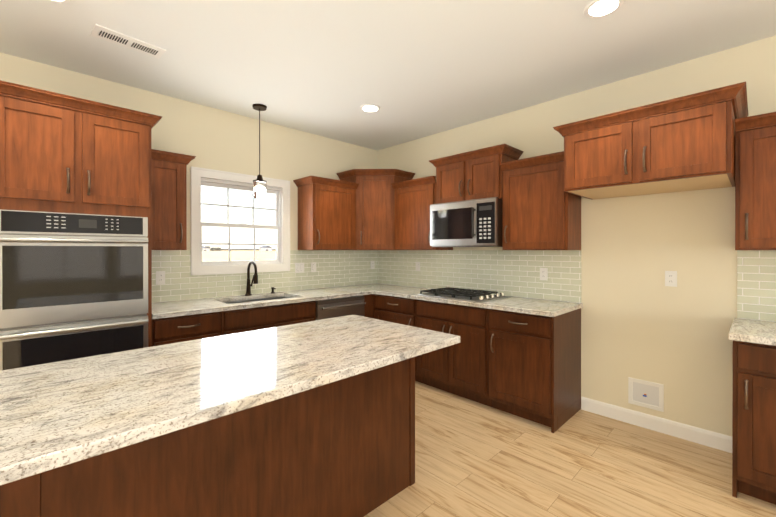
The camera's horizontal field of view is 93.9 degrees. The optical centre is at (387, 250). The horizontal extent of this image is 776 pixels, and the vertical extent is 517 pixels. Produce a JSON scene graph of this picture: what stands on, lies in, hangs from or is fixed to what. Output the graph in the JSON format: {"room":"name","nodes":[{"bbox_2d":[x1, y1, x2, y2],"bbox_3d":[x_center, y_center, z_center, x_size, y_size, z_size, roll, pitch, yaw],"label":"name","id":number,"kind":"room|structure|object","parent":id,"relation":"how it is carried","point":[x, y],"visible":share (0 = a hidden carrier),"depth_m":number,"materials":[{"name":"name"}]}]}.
{"room":"kitchen","nodes":[
{"label":"kitchen","id":0,"kind":"room"},
{"bbox_2d":[0,52,376,249],"bbox_3d":[-2.565,-0.003,2.728,6.620,2.740,0.150,0,0,-44],"label":"wall","id":1,"kind":"structure","parent":0,"point":[175,129],"depth_m":3.50,"materials":[{"name":"beige paint"}]},
{"bbox_2d":[151,149,195,249],"bbox_3d":[-1.869,-0.398,3.040,0.369,0.786,0.374,0,0,-44],"label":"upper cabinet","id":2,"kind":"object","parent":1,"relation":"attached to","point":[169,195],"visible":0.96,"depth_m":2.93,"materials":[{"name":"brown wood"}]},
{"bbox_2d":[152,250,376,302],"bbox_3d":[-1.139,0.222,4.011,2.769,0.454,0.007,0,0,-44],"label":"wall tile","id":3,"kind":"structure","parent":1,"relation":"attached to","point":[336,268],"depth_m":3.87,"materials":[{"name":"tile"}]},
{"bbox_2d":[156,271,164,284],"bbox_3d":[-1.989,0.236,3.169,0.070,0.115,0.008,0,0,-44],"label":"electrical outlet","id":4,"kind":"object","parent":3,"relation":"attached to","point":[160,277],"visible":1,"depth_m":3.17,"materials":[{"name":"white plastic"}]},
{"bbox_2d":[295,263,303,272],"bbox_3d":[-1.006,0.195,4.130,0.116,0.115,0.009,0,0,-44],"label":"light switch","id":5,"kind":"object","parent":3,"relation":"attached to","point":[299,267],"visible":1,"depth_m":4.12,"materials":[{"name":"white plastic"}]},
{"bbox_2d":[311,262,315,271],"bbox_3d":[-0.873,0.194,4.259,0.070,0.115,0.009,0,0,-44],"label":"light switch","id":6,"kind":"object","parent":3,"relation":"attached to","point":[313,266],"visible":1,"depth_m":4.25,"materials":[{"name":"white plastic"}]},
{"bbox_2d":[370,261,374,268],"bbox_3d":[-0.208,0.193,4.909,0.070,0.115,0.008,0,0,-44],"label":"electrical outlet","id":7,"kind":"object","parent":3,"relation":"attached to","point":[372,264],"visible":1,"depth_m":4.91,"materials":[{"name":"white plastic"}]},
{"bbox_2d":[293,176,358,249],"bbox_3d":[-0.706,-0.401,4.176,0.654,0.786,0.374,0,0,-44],"label":"upper cabinet","id":8,"kind":"object","parent":1,"relation":"attached to","point":[326,213],"visible":1,"depth_m":4.04,"materials":[{"name":"brown wood"}]},
{"bbox_2d":[336,169,414,249],"bbox_3d":[-0.151,-0.485,4.495,0.694,0.953,0.694,0,0,-44],"label":"upper cabinet","id":9,"kind":"object","parent":1,"relation":"attached to","point":[374,210],"visible":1,"depth_m":4.30,"materials":[{"name":"brown wood"}]},
{"bbox_2d":[0,0,775,150],"bbox_3d":[0.490,-1.397,-0.315,6.740,0.060,8.770,0,0,-44],"label":"ceiling","id":10,"kind":"structure","parent":0,"point":[415,69],"depth_m":2.47,"materials":[{"name":"white paint"}]},
{"bbox_2d":[49,0,70,2],"bbox_3d":[-1.786,-1.365,1.899,0.196,0.011,0.196,0,0,-44],"label":"recessed light","id":11,"kind":"object","parent":10,"relation":"in","point":[62,1],"visible":0.96,"depth_m":1.98,"materials":[{"name":"white"}]},
{"bbox_2d":[90,24,165,58],"bbox_3d":[-1.700,-1.367,2.383,0.160,0.009,0.380,0,0,42],"label":"ceiling vent","id":12,"kind":"object","parent":10,"relation":"in","point":[120,39],"visible":1,"depth_m":2.36,"materials":[{"name":"white metal"}]},
{"bbox_2d":[252,104,266,198],"bbox_3d":[-1.221,-0.936,3.446,0.132,0.874,0.132,0,0,-44],"label":"pendant light","id":13,"kind":"object","parent":10,"relation":"hanging from","point":[259,187],"visible":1,"depth_m":3.41,"materials":[{"name":"black metal"}]},
{"bbox_2d":[360,104,379,111],"bbox_3d":[-0.170,-1.368,3.479,0.196,0.011,0.196,0,0,-44],"label":"recessed light","id":14,"kind":"object","parent":10,"relation":"in","point":[370,107],"visible":0.98,"depth_m":3.46,"materials":[{"name":"white glass"}]},
{"bbox_2d":[584,0,623,17],"bbox_3d":[1.206,-1.365,2.028,0.196,0.011,0.196,0,0,-44],"label":"recessed light","id":15,"kind":"object","parent":10,"relation":"in","point":[597,8],"visible":0.98,"depth_m":2.03,"materials":[{"name":"white glass"}]},
{"bbox_2d":[364,381,775,516],"bbox_3d":[0.490,1.403,-0.310,6.740,0.060,8.770,0,0,-44],"label":"floor","id":16,"kind":"structure","parent":0,"point":[474,459],"depth_m":2.25,"materials":[{"name":"brown wood"}]},
{"bbox_2d":[0,80,161,370],"bbox_3d":[-2.162,0.205,2.501,0.909,2.325,0.737,0,0,-44],"label":"tall cabinet","id":17,"kind":"object","parent":16,"relation":"on","point":[75,232],"visible":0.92,"depth_m":2.26,"materials":[{"name":"brown wood"}]},
{"bbox_2d":[0,416,223,516],"bbox_3d":[-1.046,0.933,1.368,0.564,0.876,0.592,0,0,-44],"label":"base cabinet","id":18,"kind":"object","parent":16,"relation":"on","point":[179,473],"depth_m":1.19,"materials":[{"name":"brown wood"}]},
{"bbox_2d":[152,311,220,346],"bbox_3d":[-1.725,0.929,2.983,0.492,0.875,0.658,0,0,-44],"label":"base cabinet","id":19,"kind":"object","parent":16,"relation":"on","point":[170,330],"visible":0.29,"depth_m":2.76,"materials":[{"name":"brown wood"}]},
{"bbox_2d":[221,301,315,335],"bbox_3d":[-1.227,0.928,3.470,0.897,0.875,0.658,0,0,-44],"label":"base cabinet","id":20,"kind":"object","parent":16,"relation":"on","point":[244,320],"visible":0.12,"depth_m":3.21,"materials":[{"name":"brown wood"}]},
{"bbox_2d":[152,283,410,318],"bbox_3d":[-0.913,0.569,3.787,2.776,0.237,0.645,0,0,-44],"label":"countertop","id":21,"kind":"structure","parent":20,"relation":"on","point":[216,304],"depth_m":3.42,"materials":[{"name":"stone"}]},
{"bbox_2d":[245,261,257,295],"bbox_3d":[-1.339,0.276,3.607,0.094,0.347,0.218,0,0,-44],"label":"faucet","id":22,"kind":"object","parent":21,"relation":"on","point":[249,285],"visible":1,"depth_m":3.63,"materials":[{"name":"black metal"}]},
{"bbox_2d":[224,381,335,516],"bbox_3d":[-0.651,0.932,1.762,0.552,0.876,0.580,0,0,-44],"label":"base cabinet","id":23,"kind":"object","parent":16,"relation":"on","point":[280,454],"depth_m":1.55,"materials":[{"name":"brown wood"}]},
{"bbox_2d":[316,295,365,319],"bbox_3d":[-0.669,0.929,3.985,0.609,0.872,0.661,0,0,-44],"label":"dishwasher","id":24,"kind":"object","parent":16,"relation":"on","point":[336,307],"visible":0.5,"depth_m":3.76,"materials":[{"name":"silver metal"}]},
{"bbox_2d":[363,294,373,318],"bbox_3d":[-0.425,0.927,4.294,0.161,0.875,0.600,0,0,-44],"label":"base cabinet","id":25,"kind":"object","parent":16,"relation":"on","point":[369,306],"depth_m":4.09,"materials":[{"name":"brown wood"}]},
{"bbox_2d":[336,357,414,516],"bbox_3d":[-0.249,0.931,2.148,0.563,0.876,0.592,0,0,-44],"label":"base cabinet","id":26,"kind":"object","parent":16,"relation":"on","point":[345,447],"depth_m":1.91,"materials":[{"name":"brown wood"}]},
{"bbox_2d":[0,315,459,484],"bbox_3d":[-0.548,0.473,1.649,1.735,0.037,0.905,0,0,-44],"label":"countertop","id":27,"kind":"structure","parent":26,"relation":"on","point":[53,415],"depth_m":1.26,"materials":[{"name":"stone"}]},
{"bbox_2d":[375,294,420,382],"bbox_3d":[0.261,0.927,4.099,0.658,0.875,0.631,0,0,-44],"label":"base cabinet","id":28,"kind":"object","parent":16,"relation":"on","point":[399,310],"visible":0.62,"depth_m":3.85,"materials":[{"name":"brown wood"}]},
{"bbox_2d":[417,299,492,406],"bbox_3d":[0.767,0.928,3.582,0.658,0.875,0.811,0,0,-44],"label":"base cabinet","id":29,"kind":"object","parent":16,"relation":"on","point":[460,369],"visible":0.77,"depth_m":3.31,"materials":[{"name":"brown wood"}]},
{"bbox_2d":[376,287,582,316],"bbox_3d":[0.767,0.469,3.593,0.645,0.037,1.950,0,0,-44],"label":"countertop","id":30,"kind":"structure","parent":29,"relation":"on","point":[549,308],"depth_m":3.16,"materials":[{"name":"stone"}]},
{"bbox_2d":[418,287,510,302],"bbox_3d":[0.747,0.427,3.596,0.520,0.045,0.745,0,0,-44],"label":"cooktop","id":31,"kind":"object","parent":30,"relation":"in","point":[466,294],"visible":1,"depth_m":3.49,"materials":[{"name":"silver metal"}]},
{"bbox_2d":[488,308,580,432],"bbox_3d":[1.243,0.929,3.095,0.658,0.875,0.545,0,0,-44],"label":"base cabinet","id":32,"kind":"object","parent":16,"relation":"on","point":[534,368],"visible":0.98,"depth_m":2.88,"materials":[{"name":"brown wood"}]},
{"bbox_2d":[732,340,775,504],"bbox_3d":[2.320,0.931,1.993,0.658,0.875,0.597,0,0,-44],"label":"base cabinet","id":33,"kind":"object","parent":16,"relation":"on","point":[754,427],"visible":1,"depth_m":1.95,"materials":[{"name":"brown wood"}]},
{"bbox_2d":[729,318,775,345],"bbox_3d":[2.533,0.473,1.789,0.639,0.037,1.212,0,0,-44],"label":"countertop","id":34,"kind":"structure","parent":33,"relation":"on","point":[754,331],"depth_m":2.04,"materials":[{"name":"stone"}]},
{"bbox_2d":[377,36,775,435],"bbox_3d":[2.857,-0.001,2.001,0.120,2.740,8.770,0,0,-44],"label":"wall","id":35,"kind":"structure","parent":0,"point":[640,320],"depth_m":2.76,"materials":[{"name":"beige paint"}]},
{"bbox_2d":[391,176,452,249],"bbox_3d":[0.384,-0.401,4.175,0.374,0.786,0.622,0,0,-44],"label":"upper cabinet","id":36,"kind":"object","parent":35,"relation":"attached to","point":[414,199],"visible":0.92,"depth_m":4.06,"materials":[{"name":"brown wood"}]},
{"bbox_2d":[429,144,523,203],"bbox_3d":[0.869,-0.720,3.678,0.374,0.480,0.874,0,0,-44],"label":"upper cabinet","id":37,"kind":"object","parent":35,"relation":"attached to","point":[474,174],"visible":0.9,"depth_m":3.52,"materials":[{"name":"brown wood"}]},
{"bbox_2d":[430,197,501,246],"bbox_3d":[0.837,-0.261,3.648,0.463,0.447,0.758,0,0,-44],"label":"microwave","id":38,"kind":"object","parent":37,"relation":"attached to","point":[473,223],"visible":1,"depth_m":3.46,"materials":[{"name":"silver metal"}]},
{"bbox_2d":[499,151,580,249],"bbox_3d":[1.357,-0.399,3.181,0.374,0.786,0.628,0,0,-44],"label":"upper cabinet","id":39,"kind":"object","parent":35,"relation":"attached to","point":[541,209],"visible":0.88,"depth_m":3.07,"materials":[{"name":"brown wood"}]},
{"bbox_2d":[377,250,775,321],"bbox_3d":[1.774,0.224,3.018,0.007,0.454,5.499,0,0,-44],"label":"wall tile","id":40,"kind":"structure","parent":35,"relation":"attached to","point":[515,273],"depth_m":3.51,"materials":[{"name":"tile"}]},
{"bbox_2d":[416,262,419,270],"bbox_3d":[0.366,0.194,4.447,0.008,0.115,0.070,0,0,-44],"label":"electrical outlet","id":41,"kind":"object","parent":40,"relation":"attached to","point":[417,266],"visible":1,"depth_m":4.44,"materials":[{"name":"white plastic"}]},
{"bbox_2d":[540,268,547,280],"bbox_3d":[1.439,0.216,3.349,0.008,0.115,0.070,0,0,-44],"label":"electrical outlet","id":42,"kind":"object","parent":40,"relation":"attached to","point":[543,273],"visible":1,"depth_m":3.34,"materials":[{"name":"white plastic"}]},
{"bbox_2d":[628,377,663,411],"bbox_3d":[1.980,1.107,2.789,0.035,0.205,0.225,0,0,-44],"label":"outlet box","id":43,"kind":"object","parent":35,"relation":"attached to","point":[646,394],"visible":1,"depth_m":2.79,"materials":[{"name":"white plastic"}]},
{"bbox_2d":[553,82,747,199],"bbox_3d":[1.791,-0.666,2.517,0.680,0.469,1.002,0,0,-44],"label":"upper cabinet","id":44,"kind":"object","parent":35,"relation":"attached to","point":[683,143],"visible":0.98,"depth_m":2.25,"materials":[{"name":"brown wood"}]},
{"bbox_2d":[581,397,731,452],"bbox_3d":[2.004,1.313,2.780,0.014,0.108,0.963,0,0,-44],"label":"baseboard","id":45,"kind":"structure","parent":35,"relation":"attached to","point":[716,440],"depth_m":2.72,"materials":[{"name":"white wood"}]},
{"bbox_2d":[665,271,676,286],"bbox_3d":[2.098,0.207,2.686,0.008,0.115,0.070,0,0,-44],"label":"electrical outlet","id":46,"kind":"object","parent":35,"relation":"attached to","point":[671,278],"visible":1,"depth_m":2.68,"materials":[{"name":"white plastic"}]},
{"bbox_2d":[735,112,775,249],"bbox_3d":[2.632,-0.396,1.875,0.374,0.786,1.200,0,0,-44],"label":"upper cabinet","id":47,"kind":"object","parent":35,"relation":"attached to","point":[755,182],"visible":1,"depth_m":2.14,"materials":[{"name":"brown wood"}]},
{"label":"outside","id":48,"kind":"structure","parent":0,"visible":0},
{"bbox_2d":[202,250,275,260],"bbox_3d":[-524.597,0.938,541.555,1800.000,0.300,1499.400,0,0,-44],"label":"ground","id":49,"kind":"structure","parent":48,"point":[243,255],"depth_m":123.51,"materials":[{"name":"white"}]},
{"bbox_2d":[202,246,274,250],"bbox_3d":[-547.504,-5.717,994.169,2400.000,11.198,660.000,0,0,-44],"label":"tree","id":50,"kind":"object","parent":49,"relation":"on","point":[215,249],"depth_m":1031.31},
{"bbox_2d":[259,246,271,250],"bbox_3d":[-217.710,-4.069,645.316,13.200,9.300,20.200,0,0,23],"label":"house","id":51,"kind":"structure","parent":49,"relation":"on","point":[264,248],"depth_m":638.74,"materials":[{"name":"white"}]},
{"bbox_3d":[-1.517,0.760,3.754,0.862,1.210,0.150,0,0,-44],"label":"wall","id":52,"kind":"structure","parent":0,"visible":0},
{"bbox_2d":[191,166,289,275],"bbox_3d":[-1.502,-0.275,3.736,1.006,1.004,0.154,0,0,-44],"label":"window unit","id":53,"kind":"structure","parent":52,"relation":"in","point":[232,185],"depth_m":3.67,"materials":[{"name":"white"}]}
]}

